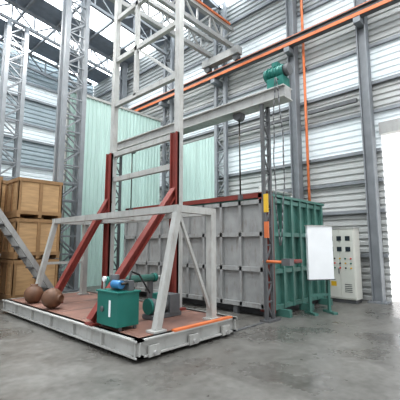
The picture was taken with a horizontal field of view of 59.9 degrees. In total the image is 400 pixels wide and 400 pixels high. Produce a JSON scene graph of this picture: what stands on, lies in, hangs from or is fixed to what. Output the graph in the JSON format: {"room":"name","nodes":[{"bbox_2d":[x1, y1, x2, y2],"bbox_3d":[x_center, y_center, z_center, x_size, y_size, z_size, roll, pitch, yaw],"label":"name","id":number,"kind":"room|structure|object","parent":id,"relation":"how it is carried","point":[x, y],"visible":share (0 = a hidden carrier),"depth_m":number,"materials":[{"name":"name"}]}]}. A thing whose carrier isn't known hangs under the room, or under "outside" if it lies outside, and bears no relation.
{"room":"industrial hall","nodes":[
{"label":"industrial hall","id":0,"kind":"room"},
{"bbox_2d":[0,38,92,95],"bbox_3d":[-14.333,-9.218,14.530,0.120,3.339,21.647,-7,-10,43],"label":"roof truss","id":1,"kind":"object","parent":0,"point":[31,55],"depth_m":19.87,"materials":[{"name":"grey metal"}]},
{"bbox_2d":[0,42,93,180],"bbox_3d":[-14.862,-3.890,13.934,0.200,14.500,23.000,-7,-10,43],"label":"wall","id":2,"kind":"structure","parent":0,"point":[40,107],"depth_m":19.93,"materials":[{"name":"metal"}]},
{"bbox_2d":[0,0,122,79],"bbox_3d":[-11.859,-9.518,12.217,0.120,3.339,21.647,-7,-10,43],"label":"roof truss","id":3,"kind":"object","parent":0,"point":[9,2],"depth_m":16.80,"materials":[{"name":"grey metal"}]},
{"bbox_2d":[0,0,189,72],"bbox_3d":[-4.987,-10.801,6.209,25.800,2.275,19.600,-7,-10,43],"label":"roof","id":4,"kind":"structure","parent":0,"point":[31,2],"depth_m":17.51,"materials":[{"name":"white metal"}]},
{"bbox_2d":[0,0,235,85],"bbox_3d":[-5.403,-10.987,5.936,26.000,2.541,23.100,-7,-10,43],"label":"ceiling","id":5,"kind":"structure","parent":0,"point":[50,11],"depth_m":17.44,"materials":[{"name":"grey metal"}]},
{"bbox_2d":[91,0,166,54],"bbox_3d":[-9.093,-9.853,9.633,0.120,3.339,21.647,-7,-10,43],"label":"roof truss","id":6,"kind":"object","parent":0,"point":[93,5],"depth_m":15.85,"materials":[{"name":"grey metal"}]},
{"bbox_2d":[109,0,241,73],"bbox_3d":[-4.690,-6.950,8.454,1.900,1.500,16.530,-7,-10,43],"label":"crane","id":7,"kind":"object","parent":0,"point":[234,52],"visible":0.86,"depth_m":13.16,"materials":[{"name":"grey paint"}]},
{"bbox_2d":[0,285,399,399],"bbox_3d":[-3.988,2.107,3.031,30.300,0.200,23.300,-7,-10,43],"label":"floor","id":8,"kind":"structure","parent":0,"point":[354,353],"depth_m":4.72,"materials":[{"name":"concrete"}]},
{"bbox_2d":[0,18,29,178],"bbox_3d":[-8.389,-2.249,15.156,0.670,11.598,1.050,-7,-10,43],"label":"lattice column","id":9,"kind":"structure","parent":8,"relation":"on","point":[19,108],"depth_m":15.38,"materials":[{"name":"metal"}]},
{"bbox_2d":[0,208,53,291],"bbox_3d":[-5.196,0.583,8.847,0.570,4.320,3.453,-7,-10,43],"label":"stair","id":10,"kind":"structure","parent":8,"relation":"on","point":[9,232],"depth_m":9.19,"materials":[{"name":"grey metal"}]},
{"bbox_2d":[0,258,58,299],"bbox_3d":[-5.216,2.395,10.576,1.110,1.170,1.330,-7,-10,43],"label":"wooden crate","id":11,"kind":"object","parent":8,"relation":"on","point":[15,278],"visible":0.49,"depth_m":10.04,"materials":[{"name":"brown wood"}]},
{"bbox_2d":[1,218,60,258],"bbox_3d":[-5.216,1.205,10.730,1.110,1.170,1.330,-7,-10,43],"label":"wooden crate","id":12,"kind":"object","parent":11,"relation":"on","point":[34,233],"visible":0.61,"depth_m":10.33,"materials":[{"name":"brown wood"}]},
{"bbox_2d":[4,177,62,219],"bbox_3d":[-5.216,0.015,10.884,1.110,1.170,1.330,-7,-10,43],"label":"wooden crate","id":13,"kind":"object","parent":12,"relation":"on","point":[29,198],"visible":0.95,"depth_m":10.49,"materials":[{"name":"brown wood"}]},
{"bbox_2d":[51,0,90,291],"bbox_3d":[-4.856,-2.492,12.940,0.670,11.510,1.050,-7,-10,43],"label":"lattice column","id":14,"kind":"structure","parent":8,"relation":"on","point":[76,183],"depth_m":12.93,"materials":[{"name":"metal"}]},
{"bbox_2d":[58,89,161,287],"bbox_3d":[-3.563,-0.314,14.879,0.330,7.650,4.670,-7,-10,43],"label":"wall","id":15,"kind":"structure","parent":8,"relation":"on","point":[131,123],"depth_m":14.42,"materials":[{"name":"green metal"}]},
{"bbox_2d":[1,291,237,359],"bbox_3d":[-2.025,2.395,7.308,5.410,0.330,2.260,-7,-10,43],"label":"platform","id":16,"kind":"object","parent":8,"relation":"on","point":[189,328],"visible":0.77,"depth_m":5.86,"materials":[{"name":"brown metal"}]},
{"bbox_2d":[24,284,43,302],"bbox_3d":[-3.777,2.122,7.886,0.410,0.410,0.410,-7,-10,43],"label":"clay jar","id":17,"kind":"object","parent":16,"relation":"on","point":[33,293],"visible":0.98,"depth_m":7.75,"materials":[{"name":"brown ceramic"}]},
{"bbox_2d":[41,288,63,307],"bbox_3d":[-3.029,2.022,7.150,0.410,0.410,0.410,-2,-8,15],"label":"clay jar","id":18,"kind":"object","parent":16,"relation":"on","point":[52,297],"visible":1,"depth_m":7.02,"materials":[{"name":"brown ceramic"}]},
{"bbox_2d":[55,0,185,325],"bbox_3d":[-2.044,-2.163,7.834,2.910,8.895,2.060,-7,-10,43],"label":"tower","id":19,"kind":"object","parent":16,"relation":"on","point":[174,196],"visible":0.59,"depth_m":8.16,"materials":[{"name":"grey metal"}]},
{"bbox_2d":[96,271,150,330],"bbox_3d":[-1.205,1.601,5.693,0.620,0.880,0.765,-7,-10,43],"label":"hydraulic power unit","id":20,"kind":"object","parent":16,"relation":"on","point":[117,305],"visible":1,"depth_m":5.42,"materials":[{"name":"green metal"}]},
{"bbox_2d":[35,204,219,333],"bbox_3d":[-1.883,1.272,7.340,4.750,1.955,1.490,-7,-10,43],"label":"support frame","id":21,"kind":"object","parent":16,"relation":"on","point":[176,213],"visible":0.86,"depth_m":6.18,"materials":[{"name":"white metal"}]},
{"bbox_2d":[105,273,160,298],"bbox_3d":[-1.243,1.801,6.677,0.190,0.735,1.330,-7,-10,43],"label":"hydraulic cylinder","id":22,"kind":"object","parent":16,"relation":"on","point":[153,277],"visible":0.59,"depth_m":6.88,"materials":[{"name":"teal paint"}]},
{"bbox_2d":[142,292,180,319],"bbox_3d":[-0.690,1.912,6.365,0.300,0.435,0.700,-7,-10,43],"label":"motor","id":23,"kind":"object","parent":16,"relation":"on","point":[172,308],"visible":0.78,"depth_m":6.28,"materials":[{"name":"grey metal"}]},
{"bbox_2d":[119,61,127,107],"bbox_3d":[-4.478,-1.955,19.134,0.500,12.000,0.610,-7,-10,43],"label":"steel column","id":24,"kind":"structure","parent":8,"relation":"on","point":[123,70],"depth_m":19.79,"materials":[{"name":"grey metal"}]},
{"bbox_2d":[159,36,173,201],"bbox_3d":[-1.691,-2.297,16.529,0.640,12.037,0.610,-7,-10,43],"label":"steel column","id":25,"kind":"structure","parent":8,"relation":"on","point":[165,105],"depth_m":16.86,"materials":[{"name":"grey metal"}]},
{"bbox_2d":[123,199,263,313],"bbox_3d":[-0.514,1.534,9.690,5.410,2.650,0.130,-7,-10,43],"label":"door","id":26,"kind":"structure","parent":8,"relation":"on","point":[239,233],"depth_m":8.65,"materials":[{"name":"grey metal"}]},
{"bbox_2d":[113,83,301,323],"bbox_3d":[-0.407,0.330,9.704,6.750,5.058,0.790,-7,-10,43],"label":"gantry","id":27,"kind":"object","parent":8,"relation":"on","point":[237,110],"visible":0.67,"depth_m":7.94,"materials":[{"name":"grey metal"}]},
{"bbox_2d":[263,61,292,88],"bbox_3d":[1.761,-2.786,7.833,0.600,0.620,0.340,-7,-10,43],"label":"motor","id":28,"kind":"object","parent":27,"relation":"on","point":[281,71],"visible":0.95,"depth_m":7.71,"materials":[{"name":"green metal"}]},
{"bbox_2d":[273,77,284,245],"bbox_3d":[1.684,-0.867,7.311,0.266,3.626,0.165,-7,-10,43],"label":"chain","id":29,"kind":"object","parent":28,"relation":"hanging from","point":[280,243],"visible":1,"depth_m":7.28,"materials":[{"name":"grey metal"}]},
{"bbox_2d":[210,1,228,197],"bbox_3d":[0.740,-2.592,14.258,0.640,12.037,0.610,-7,-10,43],"label":"steel column","id":30,"kind":"structure","parent":8,"relation":"on","point":[217,84],"depth_m":14.41,"materials":[{"name":"grey metal"}]},
{"bbox_2d":[227,98,357,136],"bbox_3d":[3.011,-2.877,12.490,5.100,0.120,0.100,-7,-10,43],"label":"cable tray","id":31,"kind":"object","parent":30,"relation":"attached to","point":[354,100],"visible":0.82,"depth_m":11.71,"materials":[{"name":"grey metal"}]},
{"bbox_2d":[125,186,332,317],"bbox_3d":[0.598,1.436,10.760,6.020,3.120,2.840,-7,-10,43],"label":"furnace","id":32,"kind":"object","parent":8,"relation":"on","point":[291,284],"visible":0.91,"depth_m":8.69,"materials":[{"name":"teal paint"}]},
{"bbox_2d":[232,322,263,332],"bbox_3d":[-0.897,2.706,8.503,5.110,0.020,1.050,-7,-10,43],"label":"track","id":33,"kind":"object","parent":8,"relation":"on","point":[256,324],"visible":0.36,"depth_m":6.78,"materials":[{"name":"grey metal"}]},
{"bbox_2d":[284,0,303,199],"bbox_3d":[3.200,-2.886,11.959,0.500,12.000,0.610,-7,-10,43],"label":"steel column","id":34,"kind":"structure","parent":8,"relation":"on","point":[290,5],"depth_m":12.04,"materials":[{"name":"grey metal"}]},
{"bbox_2d":[304,225,337,315],"bbox_3d":[2.843,1.646,8.299,0.706,2.070,0.450,2,-8,-14],"label":"panel","id":35,"kind":"object","parent":8,"relation":"on","point":[319,245],"visible":1,"depth_m":8.24,"materials":[{"name":"metal"}]},
{"bbox_2d":[330,227,362,303],"bbox_3d":[4.121,1.849,9.977,0.840,2.100,0.500,-7,-10,43],"label":"tall cabinet","id":36,"kind":"object","parent":8,"relation":"on","point":[347,286],"visible":0.81,"depth_m":9.74,"materials":[{"name":"grey metal"}]},
{"bbox_2d":[353,0,390,304],"bbox_3d":[4.910,-3.093,10.360,0.500,12.000,0.610,-7,-10,43],"label":"steel column","id":37,"kind":"structure","parent":8,"relation":"on","point":[377,274],"depth_m":10.17,"materials":[{"name":"grey metal"}]},
{"bbox_2d":[130,0,399,111],"bbox_3d":[2.454,-5.441,12.742,26.800,0.370,0.220,-7,-10,43],"label":"rail","id":38,"kind":"object","parent":37,"relation":"on","point":[369,7],"visible":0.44,"depth_m":12.29,"materials":[{"name":"orange metal"}]},
{"bbox_3d":[-6.328,2.510,11.576,1.210,1.200,1.510,-7,-10,43],"label":"wooden crate","id":39,"kind":"object","parent":8,"relation":"on","visible":0},
{"bbox_2d":[0,230,40,256],"bbox_3d":[-6.328,1.290,11.735,1.210,1.200,1.510,-7,-10,43],"label":"wooden crate","id":40,"kind":"object","parent":39,"relation":"on","point":[0,230],"visible":0.02,"depth_m":10.95,"materials":[{"name":"brown wood"}]},
{"bbox_2d":[1,180,42,218],"bbox_3d":[-6.328,0.070,11.893,1.210,1.200,1.510,-7,-10,43],"label":"wooden crate","id":41,"kind":"object","parent":40,"relation":"on","point":[4,181],"visible":0.02,"depth_m":11.12,"materials":[{"name":"brown wood"}]},
{"bbox_3d":[-6.588,2.273,9.637,1.110,1.170,1.310,-7,-10,43],"label":"wooden crate","id":42,"kind":"object","parent":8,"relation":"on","visible":0},
{"bbox_3d":[-6.588,1.083,9.792,1.110,1.170,1.310,-7,-10,43],"label":"wooden crate","id":43,"kind":"object","parent":42,"relation":"on","visible":0},
{"bbox_2d":[0,177,2,207],"bbox_3d":[-6.588,-0.107,9.946,1.110,1.170,1.310,-7,-10,43],"label":"wooden crate","id":44,"kind":"object","parent":43,"relation":"on","point":[1,178],"visible":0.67,"depth_m":10.05,"materials":[{"name":"brown wood"}]},
{"bbox_2d":[192,0,217,25],"bbox_3d":[-6.662,-10.147,7.361,0.120,3.339,21.647,-7,-10,43],"label":"roof truss","id":45,"kind":"object","parent":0,"point":[210,2],"depth_m":14.76,"materials":[{"name":"grey metal"}]},
{"bbox_2d":[93,0,399,301],"bbox_3d":[3.143,-2.958,12.569,28.000,12.300,0.200,-7,-10,43],"label":"wall","id":46,"kind":"structure","parent":0,"point":[337,180],"depth_m":11.91,"materials":[{"name":"metal"}]},
{"bbox_2d":[183,137,213,201],"bbox_3d":[-0.146,-0.346,15.210,2.340,4.600,0.030,-7,-10,43],"label":"sheet","id":47,"kind":"object","parent":46,"relation":"attached to","point":[198,156],"visible":0.49,"depth_m":15.24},
{"bbox_2d":[300,0,310,200],"bbox_3d":[3.637,-2.428,11.779,0.090,11.045,0.184,-7,-10,43],"label":"gas pipe","id":48,"kind":"object","parent":46,"relation":"attached to","point":[301,1],"visible":0.72,"depth_m":11.82,"materials":[{"name":"metal"}]},
{"label":"outside","id":49,"kind":"structure","parent":0,"visible":0},
{"bbox_2d":[389,256,399,301],"bbox_3d":[20.811,5.474,28.910,70.000,0.180,48.700,-7,-10,43],"label":"ground","id":50,"kind":"structure","parent":49,"point":[394,260],"depth_m":18.00,"materials":[{"name":"white"}]}
]}

